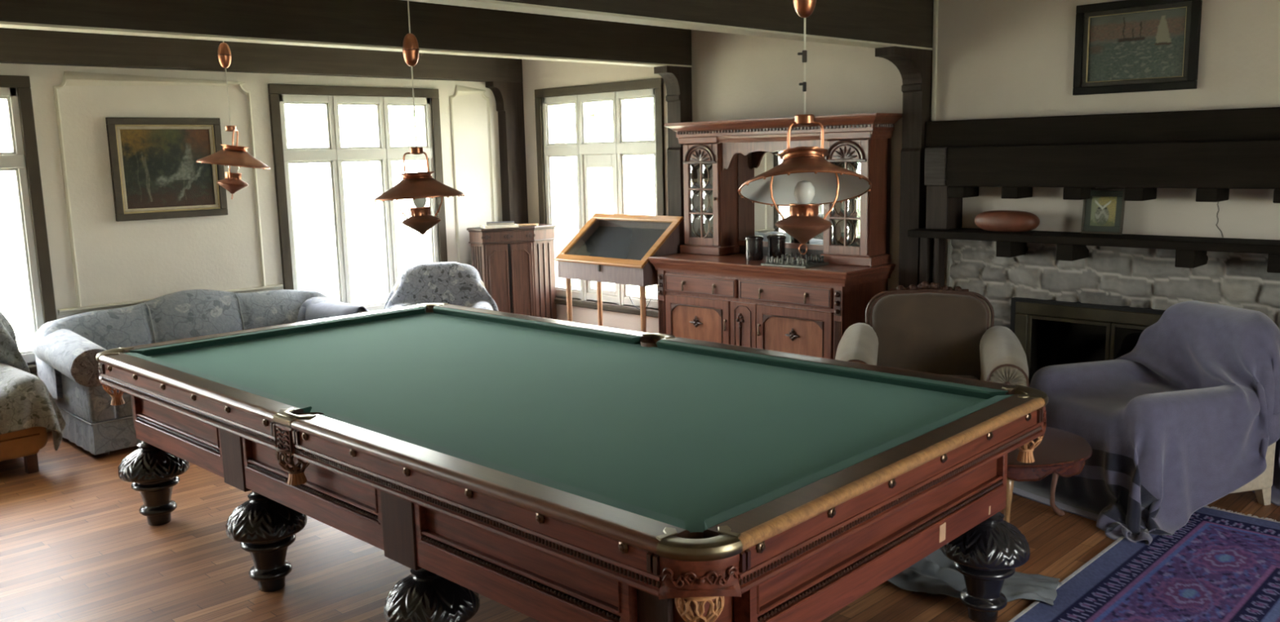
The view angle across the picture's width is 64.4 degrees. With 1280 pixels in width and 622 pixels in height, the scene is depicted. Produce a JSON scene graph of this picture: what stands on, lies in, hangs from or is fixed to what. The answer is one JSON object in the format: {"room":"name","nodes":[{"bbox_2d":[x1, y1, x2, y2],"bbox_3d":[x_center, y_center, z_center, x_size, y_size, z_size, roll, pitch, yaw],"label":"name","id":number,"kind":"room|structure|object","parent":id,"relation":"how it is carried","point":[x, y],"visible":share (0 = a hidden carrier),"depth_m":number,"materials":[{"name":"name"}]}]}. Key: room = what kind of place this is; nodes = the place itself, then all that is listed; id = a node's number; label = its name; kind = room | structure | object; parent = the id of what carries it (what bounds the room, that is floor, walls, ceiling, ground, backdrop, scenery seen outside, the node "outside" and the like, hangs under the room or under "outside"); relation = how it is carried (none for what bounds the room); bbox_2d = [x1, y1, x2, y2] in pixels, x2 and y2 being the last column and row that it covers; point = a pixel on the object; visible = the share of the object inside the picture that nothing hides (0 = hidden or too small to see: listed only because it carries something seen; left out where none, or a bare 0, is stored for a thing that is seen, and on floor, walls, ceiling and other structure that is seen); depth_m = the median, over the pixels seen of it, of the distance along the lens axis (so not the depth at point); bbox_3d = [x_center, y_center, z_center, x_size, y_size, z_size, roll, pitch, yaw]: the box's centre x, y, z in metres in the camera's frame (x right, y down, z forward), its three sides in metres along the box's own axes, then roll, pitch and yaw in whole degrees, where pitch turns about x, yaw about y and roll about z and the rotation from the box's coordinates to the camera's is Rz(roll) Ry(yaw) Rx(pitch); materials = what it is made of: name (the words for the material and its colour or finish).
{"room":"games hall","nodes":[
{"label":"games hall","id":0,"kind":"room"},
{"bbox_2d":[0,62,502,376],"bbox_3d":[-4.696,-0.478,6.013,0.250,2.800,10.430,7,12,44],"label":"wall","id":1,"kind":"structure","parent":0,"point":[117,261],"depth_m":7.25,"materials":[{"name":"paint"}]},
{"bbox_2d":[0,75,57,373],"bbox_3d":[-4.486,-0.475,6.187,0.305,1.902,1.548,7,12,44],"label":"window","id":2,"kind":"structure","parent":1,"relation":"in","point":[24,159],"depth_m":6.56,"materials":[{"name":"paint"}]},
{"bbox_2d":[53,71,266,306],"bbox_3d":[-3.328,-0.870,7.163,0.018,1.557,1.316,7,12,44],"label":"trim","id":3,"kind":"structure","parent":1,"relation":"attached to","point":[69,78],"depth_m":6.83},
{"bbox_2d":[105,116,227,221],"bbox_3d":[-3.308,-1.004,7.150,0.030,0.700,0.765,7,12,44],"label":"painting","id":4,"kind":"object","parent":1,"relation":"attached to","point":[156,174],"visible":0.96,"depth_m":7.13,"materials":[{"name":"paint"}]},
{"bbox_2d":[57,284,283,315],"bbox_3d":[-3.301,-0.087,7.282,0.034,0.042,1.560,7,12,44],"label":"trim","id":5,"kind":"structure","parent":1,"relation":"attached to","point":[278,286],"depth_m":7.00,"materials":[{"name":"beige paint"}]},
{"bbox_2d":[0,27,522,82],"bbox_3d":[-4.592,-1.642,5.699,0.120,0.408,9.930,7,12,44],"label":"ceiling beam","id":6,"kind":"structure","parent":1,"relation":"attached to","point":[17,46],"depth_m":7.32,"materials":[{"name":"black wood"}]},
{"bbox_2d":[267,83,447,311],"bbox_3d":[-2.306,-0.866,8.356,0.305,1.902,1.548,7,12,44],"label":"window","id":7,"kind":"structure","parent":1,"relation":"in","point":[279,95],"depth_m":8.17,"materials":[{"name":"paint"}]},
{"bbox_2d":[448,84,495,262],"bbox_3d":[-1.472,-1.203,9.009,0.018,1.557,0.428,7,12,44],"label":"trim","id":8,"kind":"structure","parent":1,"relation":"attached to","point":[460,90],"depth_m":8.93,"materials":[{"name":"beige wood"}]},
{"bbox_2d":[484,80,528,223],"bbox_3d":[-1.187,-0.864,9.275,0.115,2.392,0.332,7,12,44],"label":"trim","id":9,"kind":"structure","parent":1,"relation":"attached to","point":[508,95],"depth_m":9.18,"materials":[{"name":"wood"}]},
{"bbox_2d":[0,431,1279,621],"bbox_3d":[-1.074,1.434,2.717,10.450,0.120,10.530,7,12,44],"label":"floor","id":10,"kind":"structure","parent":0,"point":[77,545],"depth_m":4.50,"materials":[{"name":"brown wood"}]},
{"bbox_2d":[0,426,47,473],"bbox_3d":[-4.051,0.509,5.819,0.899,0.881,0.940,7,12,42],"label":"armchair","id":11,"kind":"object","parent":10,"relation":"on","point":[26,443],"visible":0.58,"depth_m":5.81,"materials":[{"name":"brown wood"}]},
{"bbox_2d":[0,311,66,450],"bbox_3d":[-4.002,0.409,5.874,1.118,0.836,0.977,7,12,42],"label":"throw","id":12,"kind":"object","parent":11,"relation":"on","point":[26,402],"visible":1,"depth_m":5.81,"materials":[{"name":"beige fabric"}]},
{"bbox_2d":[31,288,368,455],"bbox_3d":[-2.917,0.308,7.004,0.915,0.860,2.066,7,12,44],"label":"sofa","id":13,"kind":"object","parent":10,"relation":"on","point":[65,350],"visible":0.35,"depth_m":6.68,"materials":[{"name":"grey fabric"}]},
{"bbox_2d":[296,298,369,322],"bbox_3d":[-2.287,0.116,7.529,0.739,0.362,0.432,7,12,44],"label":"throw","id":14,"kind":"object","parent":13,"relation":"on","point":[308,311],"visible":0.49,"depth_m":7.47,"materials":[{"name":"white fabric"}]},
{"bbox_2d":[393,280,484,293],"bbox_3d":[-1.541,0.122,7.886,0.770,0.890,0.680,-3,9,-10],"label":"armchair","id":15,"kind":"object","parent":10,"relation":"on","point":[482,282],"visible":0.08,"depth_m":7.99,"materials":[{"name":"grey fabric"}]},
{"bbox_2d":[383,262,498,311],"bbox_3d":[-1.509,0.106,7.886,1.075,0.915,1.084,-3,9,-10],"label":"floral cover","id":16,"kind":"object","parent":15,"relation":"on","point":[455,283],"visible":0.22,"depth_m":8.00,"materials":[{"name":"fabric"}]},
{"bbox_2d":[466,222,556,319],"bbox_3d":[-1.116,-0.189,9.038,0.422,1.128,0.664,7,12,44],"label":"base cabinet","id":17,"kind":"object","parent":10,"relation":"on","point":[516,266],"visible":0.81,"depth_m":8.90,"materials":[{"name":"brown wood"}]},
{"bbox_2d":[480,223,519,228],"bbox_3d":[-1.227,-0.743,8.874,0.300,0.022,0.220,-4,9,-19],"label":"book","id":18,"kind":"object","parent":17,"relation":"on","point":[484,226],"visible":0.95,"depth_m":8.78,"materials":[{"name":"paper"}]},
{"bbox_2d":[486,221,515,225],"bbox_3d":[-1.220,-0.769,8.906,0.240,0.020,0.190,-3,9,-9],"label":"book","id":19,"kind":"object","parent":18,"relation":"on","point":[494,223],"visible":1,"depth_m":8.83,"materials":[{"name":"paper"}]},
{"bbox_2d":[516,223,538,226],"bbox_3d":[-1.001,-0.760,8.987,0.200,0.012,0.180,-2,9,-2],"label":"book","id":20,"kind":"object","parent":17,"relation":"on","point":[520,224],"visible":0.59,"depth_m":8.91,"materials":[{"name":"paper"}]},
{"bbox_2d":[95,302,1048,621],"bbox_3d":[-0.554,0.667,4.341,3.850,0.866,2.056,7,12,43],"label":"table","id":21,"kind":"object","parent":10,"relation":"on","point":[544,469],"visible":1,"depth_m":3.41,"materials":[{"name":"green fabric"}]},
{"bbox_2d":[123,352,311,413],"bbox_3d":[-1.828,0.303,4.288,1.712,0.060,0.052,7,12,43],"label":"cushion","id":22,"kind":"object","parent":21,"relation":"on","point":[300,407],"depth_m":4.13,"materials":[{"name":"fabric"}]},
{"bbox_2d":[128,306,426,355],"bbox_3d":[-1.859,0.114,5.501,0.052,0.060,1.714,7,12,43],"label":"cushion","id":23,"kind":"object","parent":21,"relation":"on","point":[264,334],"depth_m":5.40,"materials":[{"name":"fabric"}]},
{"bbox_2d":[320,413,685,529],"bbox_3d":[-0.494,0.470,3.030,1.712,0.060,0.052,7,12,43],"label":"cushion","id":24,"kind":"object","parent":21,"relation":"on","point":[670,522],"depth_m":2.86,"materials":[{"name":"fabric"}]},
{"bbox_2d":[432,306,641,344],"bbox_3d":[-0.631,0.081,5.529,1.712,0.060,0.052,7,12,43],"label":"cushion","id":25,"kind":"object","parent":21,"relation":"on","point":[584,332],"depth_m":5.41,"materials":[{"name":"fabric"}]},
{"bbox_2d":[656,339,1008,399],"bbox_3d":[0.703,0.247,4.271,1.712,0.060,0.052,7,12,43],"label":"cushion","id":26,"kind":"object","parent":21,"relation":"on","point":[900,380],"depth_m":4.16,"materials":[{"name":"fabric"}]},
{"bbox_2d":[704,394,1013,529],"bbox_3d":[0.734,0.437,3.058,0.052,0.060,1.714,7,12,43],"label":"cushion","id":27,"kind":"object","parent":21,"relation":"on","point":[713,522],"depth_m":2.88,"materials":[{"name":"fabric"}]},
{"bbox_2d":[554,213,684,332],"bbox_3d":[-0.159,-0.118,8.028,0.985,1.257,0.496,7,12,44],"label":"display case","id":28,"kind":"object","parent":10,"relation":"on","point":[610,248],"visible":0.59,"depth_m":7.95,"materials":[{"name":"brown wood"}]},
{"bbox_2d":[574,226,666,260],"bbox_3d":[-0.137,-0.503,7.998,0.905,0.304,0.411,7,12,44],"label":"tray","id":29,"kind":"object","parent":28,"relation":"on","point":[628,242],"depth_m":8.06,"materials":[{"name":"black glass"}]},
{"bbox_2d":[647,112,902,359],"bbox_3d":[0.862,-0.348,7.090,1.808,1.955,0.579,7,12,44],"label":"sideboard","id":30,"kind":"object","parent":10,"relation":"on","point":[708,291],"visible":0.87,"depth_m":6.91,"materials":[{"name":"brown wood"}]},
{"bbox_2d":[744,235,764,260],"bbox_3d":[0.799,-0.444,7.121,0.135,0.169,0.135,7,12,44],"label":"lidded jar","id":31,"kind":"object","parent":30,"relation":"on","point":[753,243],"visible":1,"depth_m":7.07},
{"bbox_2d":[647,253,895,286],"bbox_3d":[0.870,-0.306,7.089,1.718,0.097,0.579,7,12,44],"label":"countertop","id":32,"kind":"structure","parent":30,"relation":"on","point":[736,265],"depth_m":6.76,"materials":[{"name":"brown wood"}]},
{"bbox_2d":[766,234,786,259],"bbox_3d":[0.961,-0.454,7.163,0.135,0.169,0.135,7,12,44],"label":"lidded jar","id":33,"kind":"object","parent":30,"relation":"on","point":[776,242],"visible":0.81,"depth_m":7.11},
{"bbox_2d":[737,150,823,250],"bbox_3d":[1.040,-0.822,7.209,0.880,0.752,0.018,7,12,44],"label":"mirror","id":34,"kind":"object","parent":30,"relation":"attached to","point":[753,219],"depth_m":7.38,"materials":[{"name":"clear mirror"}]},
{"bbox_2d":[760,259,829,268],"bbox_3d":[1.029,-0.314,6.756,0.350,0.015,0.290,6,12,41],"label":"board","id":35,"kind":"object","parent":30,"relation":"on","point":[811,264],"visible":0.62,"depth_m":6.67,"materials":[{"name":"grey metal"}]},
{"bbox_2d":[780,253,784,264],"bbox_3d":[0.937,-0.341,6.677,0.026,0.067,0.026,7,12,44],"label":"chess piece","id":36,"kind":"object","parent":35,"relation":"on","point":[782,255],"visible":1,"depth_m":6.67,"materials":[{"name":"grey metal"}]},
{"bbox_2d":[791,257,795,265],"bbox_3d":[0.997,-0.327,6.626,0.026,0.052,0.026,7,12,44],"label":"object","id":37,"kind":"object","parent":35,"relation":"on","point":[793,258],"visible":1,"depth_m":6.62,"materials":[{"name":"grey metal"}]},
{"bbox_2d":[835,280,1029,386],"bbox_3d":[1.588,0.367,5.600,0.998,0.972,0.829,1,9,15],"label":"armchair","id":38,"kind":"object","parent":10,"relation":"on","point":[945,331],"visible":0.55,"depth_m":5.73,"materials":[{"name":"brown fabric"}]},
{"bbox_2d":[871,293,986,380],"bbox_3d":[1.639,0.207,5.784,0.632,0.619,0.128,1,9,15],"label":"cushion","id":39,"kind":"object","parent":38,"relation":"on","point":[944,334],"depth_m":5.75,"materials":[{"name":"brown fabric"}]},
{"bbox_2d":[943,374,978,380],"bbox_3d":[1.568,0.460,5.530,0.570,0.130,0.600,1,9,15],"label":"seat cushion","id":40,"kind":"object","parent":38,"relation":"on","point":[968,376],"depth_m":5.69,"materials":[{"name":"brown fabric"}]},
{"bbox_2d":[887,547,1061,605],"bbox_3d":[1.240,1.010,4.161,0.888,0.143,0.569,3,10,27],"label":"rug","id":41,"kind":"object","parent":10,"relation":"on","point":[935,574],"visible":0.29,"depth_m":4.02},
{"bbox_2d":[1004,426,1092,522],"bbox_3d":[1.670,0.795,4.653,0.731,0.415,0.710,7,12,44],"label":"side table","id":42,"kind":"object","parent":10,"relation":"on","point":[1063,453],"visible":0.42,"depth_m":4.37,"materials":[{"name":"brown wood"}]},
{"bbox_2d":[907,106,1279,385],"bbox_3d":[2.883,-0.091,5.340,3.168,1.897,0.310,7,12,44],"label":"fireplace","id":43,"kind":"object","parent":10,"relation":"on","point":[1067,297],"visible":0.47,"depth_m":5.66,"materials":[{"name":"wood"}]},
{"bbox_2d":[974,210,1039,231],"bbox_3d":[2.157,-0.529,5.984,0.384,0.124,0.170,7,12,44],"label":"ornament","id":44,"kind":"object","parent":43,"relation":"on","point":[990,220],"visible":1,"depth_m":5.91,"materials":[{"name":"red wood"}]},
{"bbox_2d":[907,227,1279,254],"bbox_3d":[2.881,-0.352,5.293,3.154,0.044,0.308,7,12,44],"label":"mantel shelf","id":45,"kind":"object","parent":43,"relation":"attached to","point":[1068,240],"depth_m":5.51,"materials":[{"name":"black wood"}]},
{"bbox_2d":[1080,188,1124,235],"bbox_3d":[2.581,-0.556,5.667,0.222,0.252,0.040,7,12,44],"label":"picture","id":46,"kind":"object","parent":43,"relation":"on","point":[1103,213],"visible":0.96,"depth_m":5.66,"materials":[{"name":"paper"}]},
{"bbox_2d":[1008,505,1279,621],"bbox_3d":[2.307,1.233,3.074,2.308,0.012,3.236,7,12,44],"label":"rug","id":47,"kind":"object","parent":10,"relation":"on","point":[1221,566],"visible":0.91,"depth_m":4.07,"materials":[{"name":"fabric"}]},
{"bbox_2d":[1230,441,1275,505],"bbox_3d":[2.537,0.464,5.073,0.830,0.899,0.820,-4,9,-15],"label":"armchair","id":48,"kind":"object","parent":10,"relation":"on","point":[1262,484],"visible":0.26,"depth_m":4.84,"materials":[{"name":"beige fabric"}]},
{"bbox_2d":[1013,300,1279,545],"bbox_3d":[2.475,0.446,5.082,1.241,0.930,1.286,-4,9,-15],"label":"blanket","id":49,"kind":"object","parent":48,"relation":"on","point":[1173,425],"visible":0.88,"depth_m":4.72,"materials":[{"name":"fabric"}]},
{"bbox_2d":[521,0,1279,333],"bbox_3d":[2.472,-0.650,6.052,9.850,2.800,0.250,7,12,44],"label":"wall","id":50,"kind":"structure","parent":0,"point":[997,59],"depth_m":6.14,"materials":[{"name":"paint"}]},
{"bbox_2d":[0,21,691,66],"bbox_3d":[-3.148,-1.244,4.319,0.138,0.012,9.930,7,12,44],"label":"trim","id":51,"kind":"structure","parent":50,"relation":"attached to","point":[2,24],"depth_m":5.51,"materials":[{"name":"wood"}]},
{"bbox_2d":[0,0,691,65],"bbox_3d":[-3.153,-1.452,4.287,0.150,0.410,9.930,7,12,44],"label":"ceiling beam","id":52,"kind":"structure","parent":50,"relation":"attached to","point":[366,22],"depth_m":5.82,"materials":[{"name":"black wood"}]},
{"bbox_2d":[534,77,665,317],"bbox_3d":[-0.280,-0.970,8.721,1.596,1.902,0.305,7,12,44],"label":"window","id":53,"kind":"structure","parent":50,"relation":"in","point":[612,154],"depth_m":8.62,"materials":[{"name":"paint"}]},
{"bbox_2d":[627,284,650,309],"bbox_3d":[-0.007,-0.128,8.363,0.267,0.234,0.013,7,12,44],"label":"power cord","id":54,"kind":"object","parent":53,"relation":"on","point":[628,285],"visible":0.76,"depth_m":8.41,"materials":[{"name":"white plastic"}]},
{"bbox_2d":[404,0,933,49],"bbox_3d":[-1.712,-1.014,2.917,0.138,0.012,9.930,7,12,44],"label":"trim","id":55,"kind":"structure","parent":50,"relation":"attached to","point":[486,4],"depth_m":4.62,"materials":[{"name":"wood"}]},
{"bbox_2d":[653,65,692,220],"bbox_3d":[0.275,-0.672,7.883,0.136,2.378,0.272,7,12,44],"label":"trim","id":56,"kind":"structure","parent":50,"relation":"attached to","point":[677,79],"depth_m":7.77,"materials":[{"name":"wood"}]},
{"bbox_2d":[496,0,933,48],"bbox_3d":[-1.717,-1.244,2.881,0.150,0.453,9.930,7,12,44],"label":"ceiling beam","id":57,"kind":"structure","parent":50,"relation":"attached to","point":[901,22],"depth_m":5.35,"materials":[{"name":"black wood"}]},
{"bbox_2d":[875,45,933,288],"bbox_3d":[1.649,-0.452,6.415,0.136,2.335,0.450,7,12,44],"label":"trim","id":58,"kind":"structure","parent":50,"relation":"attached to","point":[914,65],"depth_m":6.39,"materials":[{"name":"black wood"}]},
{"bbox_2d":[931,0,938,120],"bbox_3d":[1.834,-1.639,6.321,0.025,0.900,0.022,7,12,44],"label":"trim","id":59,"kind":"structure","parent":50,"relation":"attached to","point":[935,2],"depth_m":6.33,"materials":[{"name":"beige wood"}]},
{"bbox_2d":[1072,0,1202,95],"bbox_3d":[2.675,-1.433,5.499,0.635,0.490,0.034,7,12,44],"label":"painting","id":60,"kind":"object","parent":50,"relation":"attached to","point":[1123,46],"visible":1,"depth_m":5.49,"materials":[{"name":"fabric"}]},
{"bbox_2d":[1216,201,1222,237],"bbox_3d":[3.041,-0.481,5.330,0.038,0.187,0.004,7,12,44],"label":"thread","id":61,"kind":"object","parent":50,"relation":"hanging from","point":[1218,202],"visible":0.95,"depth_m":5.33},
{"bbox_3d":[-1.141,-1.450,2.265,10.450,0.120,10.530,7,12,44],"label":"ceiling","id":62,"kind":"structure","parent":0,"visible":0},
{"bbox_2d":[195,40,270,199],"bbox_3d":[-2.388,-1.285,5.884,0.406,1.272,0.409,-3,9,-9],"label":"pendant lamp","id":63,"kind":"object","parent":62,"relation":"hanging from","point":[235,157],"visible":1,"depth_m":5.87,"materials":[{"name":"orange metal"}]},
{"bbox_2d":[373,0,464,241],"bbox_3d":[-1.018,-1.026,4.554,0.405,1.433,0.405,-2,9,-6],"label":"pendant lamp","id":64,"kind":"object","parent":62,"relation":"hanging from","point":[417,187],"visible":1,"depth_m":4.55,"materials":[{"name":"orange metal"}]},
{"bbox_2d":[737,0,871,254],"bbox_3d":[0.496,-0.856,3.062,0.405,1.377,0.388,-1,9,0],"label":"pendant lamp","id":65,"kind":"object","parent":62,"relation":"hanging from","point":[804,180],"visible":1,"depth_m":3.12,"materials":[{"name":"orange metal"}]},
{"label":"outside","id":66,"kind":"structure","parent":0,"visible":0},
{"bbox_2d":[0,196,657,351],"bbox_3d":[0.020,1.352,7.369,70.000,0.050,70.000,7,12,44],"label":"ground","id":67,"kind":"structure","parent":66,"point":[313,237],"depth_m":25.48,"materials":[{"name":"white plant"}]},
{"bbox_2d":[404,100,653,139],"bbox_3d":[-1.506,-3.433,14.197,4.144,7.363,4.137,7,12,44],"label":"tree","id":68,"kind":"object","parent":67,"relation":"on","point":[629,109],"visible":0.03,"depth_m":14.39,"materials":[{"name":"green plant"}]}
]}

